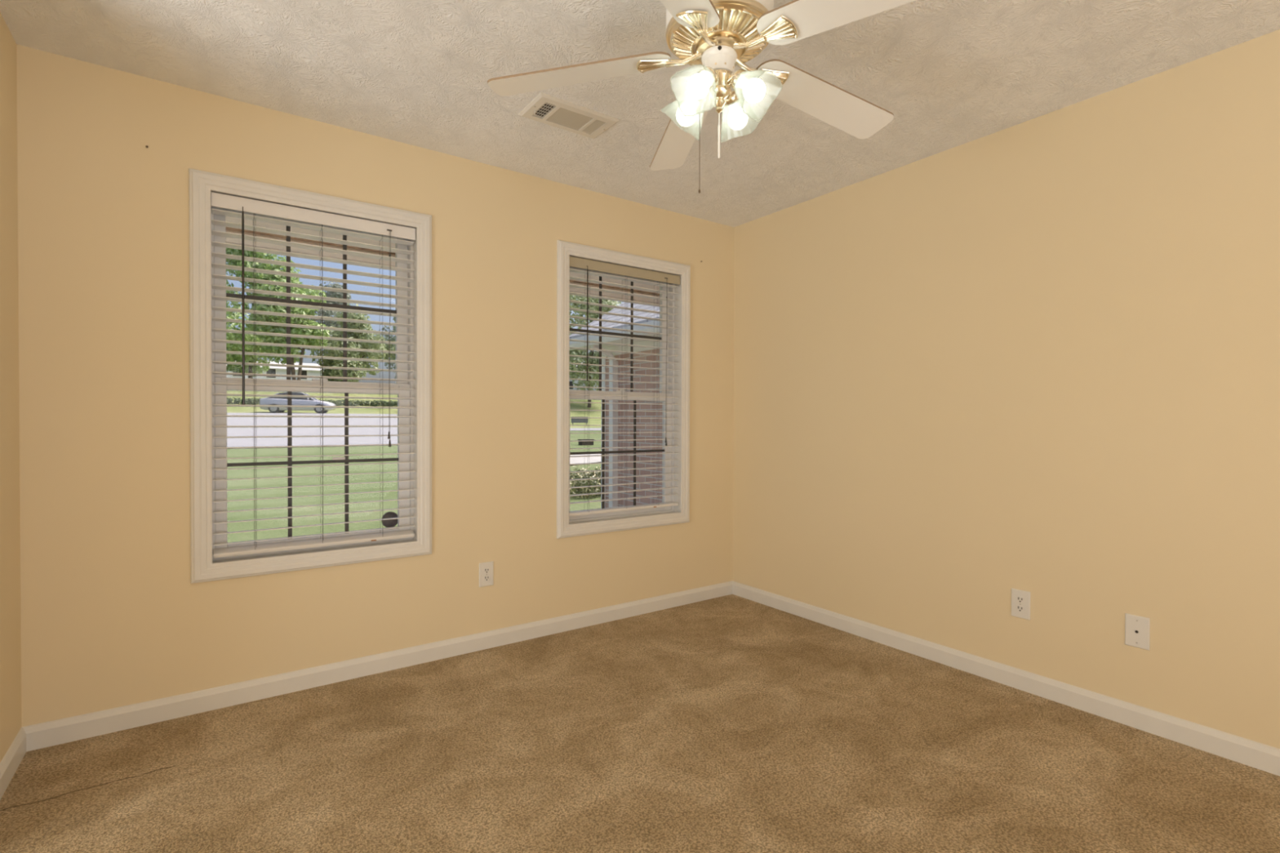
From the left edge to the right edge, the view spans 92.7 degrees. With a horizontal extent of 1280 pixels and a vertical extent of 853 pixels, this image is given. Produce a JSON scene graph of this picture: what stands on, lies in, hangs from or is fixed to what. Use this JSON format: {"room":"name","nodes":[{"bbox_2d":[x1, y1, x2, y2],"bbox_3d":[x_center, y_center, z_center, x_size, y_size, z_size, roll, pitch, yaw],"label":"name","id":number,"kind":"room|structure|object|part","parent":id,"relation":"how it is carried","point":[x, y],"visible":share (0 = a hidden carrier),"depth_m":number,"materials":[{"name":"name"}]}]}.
{"room":"empty bedroom","nodes":[
{"label":"empty bedroom","id":0,"kind":"room"},
{"bbox_2d":[0,12,21,762],"bbox_3d":[-1.185,-0.074,0.631,0.150,2.440,3.522,0,1,-35],"label":"wall","id":1,"kind":"structure","parent":0,"point":[10,521],"depth_m":2.00,"materials":[{"name":"yellow paint"}]},
{"bbox_2d":[0,727,26,799],"bbox_3d":[-1.944,1.089,1.848,0.014,0.084,0.682,0,1,-35],"label":"baseboard","id":2,"kind":"structure","parent":1,"relation":"attached to","point":[15,754],"depth_m":1.98,"materials":[{"name":"white paint"}]},
{"bbox_2d":[16,44,733,727],"bbox_3d":[-0.804,-0.099,3.153,3.693,2.440,0.150,0,1,-35],"label":"wall","id":3,"kind":"structure","parent":0,"point":[112,615],"depth_m":2.50,"materials":[{"name":"yellow paint"}]},
{"bbox_2d":[188,168,431,583],"bbox_3d":[-1.415,-0.196,2.706,0.932,1.616,0.170,0,1,-35],"label":"window","id":4,"kind":"structure","parent":3,"relation":"in","point":[203,567],"depth_m":2.63,"materials":[{"name":"white paint"}]},
{"bbox_3d":[-1.446,-0.539,2.748,0.771,0.774,0.030,0,1,-35],"label":"sash","id":5,"kind":"part","parent":4,"relation":"part of","materials":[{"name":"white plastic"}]},
{"bbox_3d":[-1.426,0.165,2.724,0.771,0.736,0.038,0,1,-35],"label":"sash","id":6,"kind":"part","parent":4,"relation":"part of","materials":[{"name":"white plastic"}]},
{"bbox_2d":[210,192,415,558],"bbox_3d":[-1.392,-0.203,2.672,0.788,1.458,0.072,0,1,-35],"label":"window blind","id":7,"kind":"object","parent":4,"relation":"attached to","point":[217,200],"visible":1,"depth_m":2.65,"materials":[{"name":"white plastic"}]},
{"bbox_3d":[-1.598,-0.187,2.537,0.007,1.390,0.054,0,1,-35],"label":"ladder cord","id":8,"kind":"part","parent":7,"relation":"part of","materials":[{"name":"white fabric"}]},
{"bbox_3d":[-1.400,0.511,2.686,0.782,0.030,0.051,0,1,-35],"label":"rail","id":9,"kind":"part","parent":7,"relation":"part of","materials":[{"name":"beige plastic"}]},
{"bbox_3d":[-1.395,-0.188,2.681,0.007,1.390,0.054,0,1,-35],"label":"ladder cord","id":10,"kind":"part","parent":7,"relation":"part of","materials":[{"name":"white fabric"}]},
{"bbox_3d":[-1.193,-0.189,2.825,0.007,1.390,0.054,0,1,-35],"label":"ladder cord","id":11,"kind":"part","parent":7,"relation":"part of","materials":[{"name":"white fabric"}]},
{"bbox_3d":[-1.150,-0.421,2.810,0.022,0.968,0.013,0,1,-35],"label":"lift cord","id":12,"kind":"part","parent":7,"relation":"part of","materials":[{"name":"white fabric"}]},
{"bbox_2d":[381,511,397,527],"bbox_3d":[-1.212,0.449,2.977,0.088,0.117,0.020,0,1,-35],"label":"round dial","id":13,"kind":"object","parent":4,"relation":"attached to","point":[391,522],"visible":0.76,"depth_m":2.97,"materials":[{"name":"grey plastic"}]},
{"bbox_2d":[22,581,732,751],"bbox_3d":[-0.760,1.080,3.099,3.393,0.084,0.014,0,1,-35],"label":"baseboard","id":14,"kind":"structure","parent":3,"relation":"attached to","point":[40,735],"depth_m":2.66,"materials":[{"name":"white paint"}]},
{"bbox_2d":[226,216,659,304],"bbox_3d":[-1.692,-1.313,3.279,6.050,0.600,1.108,0,1,-35],"label":"eave","id":15,"kind":"object","parent":3,"relation":"attached to","point":[233,220],"visible":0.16,"depth_m":3.57,"materials":[{"name":"white wood"}]},
{"bbox_2d":[479,561,493,586],"bbox_3d":[-0.776,0.747,3.087,0.076,0.121,0.008,0,1,-35],"label":"wall outlet","id":16,"kind":"object","parent":3,"relation":"attached to","point":[486,569],"visible":1,"depth_m":3.08,"materials":[{"name":"white plastic"}]},
{"bbox_2d":[483,575,489,581],"bbox_3d":[-0.775,0.766,3.086,0.034,0.027,0.004,0,1,-35],"label":"receptacle","id":17,"kind":"object","parent":16,"relation":"attached to","point":[486,578],"depth_m":3.08,"materials":[{"name":"grey plastic"}]},
{"bbox_2d":[483,567,489,573],"bbox_3d":[-0.775,0.727,3.086,0.034,0.027,0.004,0,1,-35],"label":"receptacle","id":18,"kind":"object","parent":16,"relation":"attached to","point":[486,570],"depth_m":3.08,"materials":[{"name":"grey plastic"}]},
{"bbox_2d":[556,240,690,538],"bbox_3d":[-0.109,-0.202,3.634,0.932,1.616,0.170,0,1,-35],"label":"window","id":19,"kind":"structure","parent":3,"relation":"in","point":[590,524],"depth_m":3.67,"materials":[{"name":"white paint"}]},
{"bbox_3d":[-0.140,-0.545,3.676,0.771,0.774,0.030,0,1,-35],"label":"sash","id":20,"kind":"part","parent":19,"relation":"part of","materials":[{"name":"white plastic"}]},
{"bbox_3d":[-0.120,0.160,3.652,0.771,0.736,0.038,0,1,-35],"label":"sash","id":21,"kind":"part","parent":19,"relation":"part of","materials":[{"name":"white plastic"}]},
{"bbox_2d":[568,256,679,516],"bbox_3d":[-0.086,-0.220,3.600,0.788,1.434,0.072,0,1,-35],"label":"window blind","id":22,"kind":"object","parent":19,"relation":"attached to","point":[575,262],"visible":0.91,"depth_m":3.59,"materials":[{"name":"beige plastic"}]},
{"bbox_3d":[-0.297,-0.202,3.461,0.007,1.371,0.054,0,1,-35],"label":"ladder cord","id":23,"kind":"part","parent":22,"relation":"part of","materials":[{"name":"white fabric"}]},
{"bbox_3d":[-0.094,0.486,3.614,0.782,0.021,0.050,0,1,-35],"label":"rail","id":24,"kind":"part","parent":22,"relation":"part of","materials":[{"name":"beige plastic"}]},
{"bbox_3d":[-0.089,-0.203,3.609,0.007,1.371,0.054,0,1,-35],"label":"ladder cord","id":25,"kind":"part","parent":22,"relation":"part of","materials":[{"name":"white fabric"}]},
{"bbox_3d":[0.103,-0.204,3.745,0.007,1.371,0.054,0,1,-35],"label":"ladder cord","id":26,"kind":"part","parent":22,"relation":"part of","materials":[{"name":"white fabric"}]},
{"bbox_3d":[0.162,-0.411,3.742,0.022,0.998,0.013,0,1,-35],"label":"lift cord","id":27,"kind":"part","parent":22,"relation":"part of","materials":[{"name":"white fabric"}]},
{"bbox_2d":[0,594,1279,852],"bbox_3d":[0.212,1.169,1.731,3.693,0.060,3.672,0,1,-35],"label":"floor","id":28,"kind":"structure","parent":0,"point":[731,723],"depth_m":2.04,"materials":[{"name":"brown carpet"}]},
{"bbox_2d":[0,0,1279,226],"bbox_3d":[0.220,-1.341,1.705,3.693,0.080,3.672,0,1,-35],"label":"ceiling","id":29,"kind":"structure","parent":0,"point":[949,73],"depth_m":2.21,"materials":[{"name":"white paint"}]},
{"bbox_2d":[518,92,620,138],"bbox_3d":[-0.298,-1.298,2.589,0.372,0.028,0.212,0,1,-35],"label":"ceiling vent","id":30,"kind":"object","parent":29,"relation":"in","point":[545,108],"visible":1,"depth_m":2.57,"materials":[{"name":"white metal"}]},
{"bbox_2d":[487,0,915,193],"bbox_3d":[0.258,-0.976,1.715,1.256,0.650,1.273,0,1,-35],"label":"ceiling fan","id":31,"kind":"object","parent":29,"relation":"hanging from","point":[715,37],"visible":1,"depth_m":1.71,"materials":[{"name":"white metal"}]},
{"bbox_3d":[-0.172,-1.014,1.764,0.525,0.075,0.133,0,1,6],"label":"blade","id":32,"kind":"part","parent":31,"relation":"part of","materials":[{"name":"white wood"}]},
{"bbox_3d":[0.150,-1.017,2.103,0.133,0.075,0.525,0,1,-12],"label":"blade","id":33,"kind":"part","parent":31,"relation":"part of","materials":[{"name":"white wood"}]},
{"bbox_3d":[0.140,-0.914,1.773,0.060,0.076,0.076,0,1,-35],"label":"light bulb","id":34,"kind":"part","parent":31,"relation":"part of","materials":[{"name":"white glass"}]},
{"bbox_3d":[0.050,-1.009,1.353,0.133,0.075,0.525,0,1,24],"label":"blade","id":35,"kind":"part","parent":31,"relation":"part of","materials":[{"name":"white wood"}]},
{"bbox_3d":[0.153,-0.901,1.624,0.117,0.121,0.121,1,1,38],"label":"lamp shade","id":36,"kind":"part","parent":31,"relation":"part of","materials":[{"name":"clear glass"}]},
{"bbox_3d":[0.161,-0.913,1.631,0.076,0.076,0.060,0,1,-35],"label":"light bulb","id":37,"kind":"part","parent":31,"relation":"part of","materials":[{"name":"white glass"}]},
{"bbox_3d":[0.173,-0.824,1.707,0.016,0.326,0.002,0,1,-19],"label":"pull chain","id":38,"kind":"part","parent":31,"relation":"part of","materials":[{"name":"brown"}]},
{"bbox_3d":[0.174,-0.949,1.746,0.054,0.053,0.067,0,1,-35],"label":"light arm","id":39,"kind":"part","parent":31,"relation":"part of","materials":[{"name":"metal"}]},
{"bbox_3d":[0.188,-0.948,1.665,0.067,0.053,0.054,0,1,-35],"label":"light arm","id":40,"kind":"part","parent":31,"relation":"part of","materials":[{"name":"gold metal"}]},
{"bbox_2d":[669,4,767,68],"bbox_3d":[0.222,-1.074,1.711,0.284,0.034,0.284,0,1,-35],"label":"motor housing","id":41,"kind":"object","parent":31,"relation":"attached to","point":[738,23],"depth_m":1.65,"materials":[{"name":"gold metal"}]},
{"bbox_3d":[0.255,-0.949,1.760,0.067,0.053,0.054,0,1,-35],"label":"light arm","id":42,"kind":"part","parent":31,"relation":"part of","materials":[{"name":"gold metal"}]},
{"bbox_3d":[0.281,-0.914,1.794,0.076,0.076,0.060,0,1,-35],"label":"light bulb","id":43,"kind":"part","parent":31,"relation":"part of","materials":[{"name":"white glass"}]},
{"bbox_3d":[0.269,-0.948,1.679,0.054,0.053,0.067,0,1,-35],"label":"light arm","id":44,"kind":"part","parent":31,"relation":"part of","materials":[{"name":"gold metal"}]},
{"bbox_3d":[0.290,-0.903,1.801,0.117,0.121,0.121,1,1,38],"label":"lamp shade","id":45,"kind":"part","parent":31,"relation":"part of","materials":[{"name":"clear glass"}]},
{"bbox_3d":[0.303,-0.913,1.653,0.060,0.076,0.076,0,1,-35],"label":"light bulb","id":46,"kind":"part","parent":31,"relation":"part of","materials":[{"name":"white glass"}]},
{"bbox_3d":[0.310,-0.901,1.645,0.121,0.121,0.117,1,1,38],"label":"lamp shade","id":47,"kind":"part","parent":31,"relation":"part of","materials":[{"name":"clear glass"}]},
{"bbox_3d":[0.571,-1.013,1.901,0.525,0.075,0.133,0,1,-30],"label":"blade","id":48,"kind":"part","parent":31,"relation":"part of","materials":[{"name":"white wood"}]},
{"bbox_3d":[0.509,-1.009,1.438,0.525,0.075,0.133,1,1,42],"label":"blade","id":49,"kind":"part","parent":31,"relation":"part of","materials":[{"name":"white wood"}]},
{"bbox_2d":[732,29,1279,748],"bbox_3d":[1.703,-0.087,2.683,0.150,2.440,3.522,0,1,-35],"label":"wall","id":50,"kind":"structure","parent":0,"point":[1040,356],"depth_m":2.55,"materials":[{"name":"yellow paint"}]},
{"bbox_2d":[732,580,1279,776],"bbox_3d":[1.590,1.091,2.708,0.014,0.084,3.372,0,1,-35],"label":"baseboard","id":51,"kind":"structure","parent":50,"relation":"attached to","point":[1263,757],"depth_m":2.54,"materials":[{"name":"white paint"}]},
{"bbox_2d":[1011,587,1030,620],"bbox_3d":[1.642,0.766,2.638,0.008,0.121,0.076,0,1,-35],"label":"wall outlet","id":52,"kind":"object","parent":50,"relation":"attached to","point":[1020,599],"visible":1,"depth_m":2.63,"materials":[{"name":"white plastic"}]},
{"bbox_2d":[1015,604,1024,612],"bbox_3d":[1.641,0.786,2.637,0.004,0.027,0.034,0,1,-35],"label":"receptacle","id":53,"kind":"object","parent":52,"relation":"attached to","point":[1019,608],"depth_m":2.64,"materials":[{"name":"grey plastic"}]},
{"bbox_2d":[1015,595,1024,603],"bbox_3d":[1.641,0.747,2.636,0.004,0.027,0.034,0,1,-35],"label":"receptacle","id":54,"kind":"object","parent":52,"relation":"attached to","point":[1019,599],"depth_m":2.64,"materials":[{"name":"grey plastic"}]},
{"bbox_2d":[1124,613,1150,650],"bbox_3d":[1.877,0.775,2.308,0.008,0.121,0.076,0,1,-35],"label":"cable plate","id":55,"kind":"object","parent":50,"relation":"attached to","point":[1137,628],"visible":1,"depth_m":2.31,"materials":[{"name":"white plastic"}]},
{"label":"outside","id":56,"kind":"structure","parent":0,"visible":0},
{"bbox_2d":[214,431,600,549],"bbox_3d":[-3.484,0.913,17.859,75.000,0.998,26.868,0,1,-35],"label":"lawn","id":57,"kind":"structure","parent":56,"point":[250,452],"depth_m":11.93,"materials":[{"name":"green plant"}]},
{"bbox_2d":[569,466,600,498],"bbox_3d":[-1.093,1.139,12.414,2.327,0.776,1.579,0,1,-35],"label":"flowering shrub","id":58,"kind":"object","parent":57,"relation":"on","point":[584,474],"visible":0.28,"depth_m":12.08,"materials":[{"name":"green plant"}]},
{"bbox_2d":[577,439,594,444],"bbox_3d":[-2.263,0.657,25.635,0.600,0.240,0.340,0,1,-35],"label":"box","id":59,"kind":"object","parent":57,"relation":"on","point":[580,442],"visible":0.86,"depth_m":25.49,"materials":[{"name":"grey"}]},
{"bbox_2d":[568,302,662,508],"bbox_3d":[1.676,-0.694,7.210,3.910,4.460,3.593,0,1,-35],"label":"neighboring house exterior","id":60,"kind":"structure","parent":57,"relation":"on","point":[655,422],"depth_m":7.00,"materials":[{"name":"brick"}]},
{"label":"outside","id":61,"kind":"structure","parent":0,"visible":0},
{"bbox_2d":[226,413,600,447],"bbox_3d":[-14.158,-0.098,32.877,75.000,1.350,22.000,0,1,-35],"label":"road","id":62,"kind":"structure","parent":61,"point":[231,421],"depth_m":27.93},
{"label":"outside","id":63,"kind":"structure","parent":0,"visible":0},
{"bbox_2d":[226,390,601,427],"bbox_3d":[-43.305,-3.942,86.830,150.000,6.841,128.200,0,1,-35],"label":"verge","id":64,"kind":"structure","parent":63,"point":[591,421],"depth_m":48.38,"materials":[{"name":"green plant"}]},
{"bbox_2d":[226,248,301,378],"bbox_3d":[-36.995,-10.941,57.197,7.915,14.513,10.243,0,1,7],"label":"tree","id":65,"kind":"object","parent":64,"relation":"on","point":[229,336],"visible":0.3,"depth_m":56.58,"materials":[{"name":"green plant"}]},
{"bbox_2d":[226,360,321,380],"bbox_3d":[-46.744,-6.769,79.567,14.700,3.340,7.700,0,1,-41],"label":"house","id":66,"kind":"structure","parent":64,"relation":"on","point":[273,370],"depth_m":76.81,"materials":[{"name":"white"}]},
{"bbox_3d":[-45.754,-6.657,75.773,1.000,1.200,0.020,0,1,-41],"label":"pane","id":67,"kind":"part","parent":66,"relation":"part of","materials":[{"name":"black glass"}]},
{"bbox_3d":[-43.118,-6.673,78.075,1.000,1.200,0.020,0,1,-41],"label":"pane","id":68,"kind":"part","parent":66,"relation":"part of","materials":[{"name":"black glass"}]},
{"bbox_2d":[244,278,329,380],"bbox_3d":[-29.886,-7.927,52.191,6.305,9.450,5.778,1,1,29],"label":"tree","id":69,"kind":"object","parent":64,"relation":"on","point":[260,317],"visible":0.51,"depth_m":51.16,"materials":[{"name":"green plant"}]},
{"bbox_2d":[259,391,336,413],"bbox_3d":[-23.511,-1.642,42.158,4.512,1.465,2.136,0,1,-18],"label":"car","id":70,"kind":"object","parent":64,"relation":"on","point":[269,400],"visible":0.66,"depth_m":41.36,"materials":[{"name":"silver metal"}]},
{"bbox_3d":[-23.564,-1.500,42.142,3.700,0.020,1.820,0,1,-18],"label":"moulding","id":71,"kind":"part","parent":70,"relation":"part of","materials":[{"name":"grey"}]},
{"bbox_2d":[226,397,397,406],"bbox_3d":[-24.336,-1.827,47.719,24.326,0.704,1.197,0,1,-35],"label":"hedge","id":72,"kind":"object","parent":64,"relation":"on","point":[248,401],"visible":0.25,"depth_m":48.37,"materials":[{"name":"green plant"}]},
{"bbox_2d":[306,281,359,353],"bbox_3d":[-44.637,-13.299,88.423,8.704,15.667,8.570,0,1,-35],"label":"tree","id":73,"kind":"object","parent":64,"relation":"on","point":[329,313],"visible":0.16,"depth_m":87.35,"materials":[{"name":"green plant"}]},
{"bbox_2d":[309,302,387,382],"bbox_3d":[-27.554,-7.598,57.785,6.640,8.398,6.602,0,1,-35],"label":"tree","id":74,"kind":"object","parent":64,"relation":"on","point":[339,344],"visible":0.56,"depth_m":57.02,"materials":[{"name":"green plant"}]},
{"bbox_2d":[377,309,395,373],"bbox_3d":[-36.355,-12.413,97.280,10.541,13.648,8.872,0,1,-35],"label":"tree","id":75,"kind":"object","parent":64,"relation":"on","point":[384,326],"visible":0.02,"depth_m":94.68,"materials":[{"name":"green plant"}]},
{"bbox_2d":[380,316,395,378],"bbox_3d":[-25.332,-8.642,66.848,7.856,9.691,6.865,0,1,-35],"label":"tree","id":76,"kind":"object","parent":64,"relation":"on","point":[392,346],"visible":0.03,"depth_m":65.01,"materials":[{"name":"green plant"}]},
{"bbox_2d":[571,416,587,424],"bbox_3d":[-3.967,-0.383,40.114,1.100,0.520,0.060,0,1,-7],"label":"board","id":77,"kind":"object","parent":64,"relation":"on","point":[573,420],"visible":0.88,"depth_m":40.08,"materials":[{"name":"grey"}]},
{"bbox_2d":[568,359,599,391],"bbox_3d":[-8.277,-7.735,97.072,10.700,5.940,7.700,0,1,-1],"label":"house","id":78,"kind":"structure","parent":64,"relation":"on","point":[570,380],"depth_m":93.55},
{"bbox_3d":[-10.719,-6.336,93.533,1.000,1.200,0.020,0,1,-1],"label":"pane","id":79,"kind":"part","parent":78,"relation":"part of","materials":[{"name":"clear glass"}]},
{"bbox_2d":[568,294,622,407],"bbox_3d":[-4.510,-8.230,62.539,10.242,12.719,9.042,0,1,-35],"label":"tree","id":80,"kind":"object","parent":64,"relation":"on","point":[576,352],"visible":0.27,"depth_m":60.95,"materials":[{"name":"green plant"}]},
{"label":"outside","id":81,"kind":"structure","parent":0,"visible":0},
{"bbox_2d":[569,453,600,463],"bbox_3d":[0.630,0.935,22.946,2.077,0.258,13.864,1,1,35],"label":"driveway","id":82,"kind":"structure","parent":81,"point":[588,459],"depth_m":19.24,"materials":[{"name":"concrete"}]}
]}

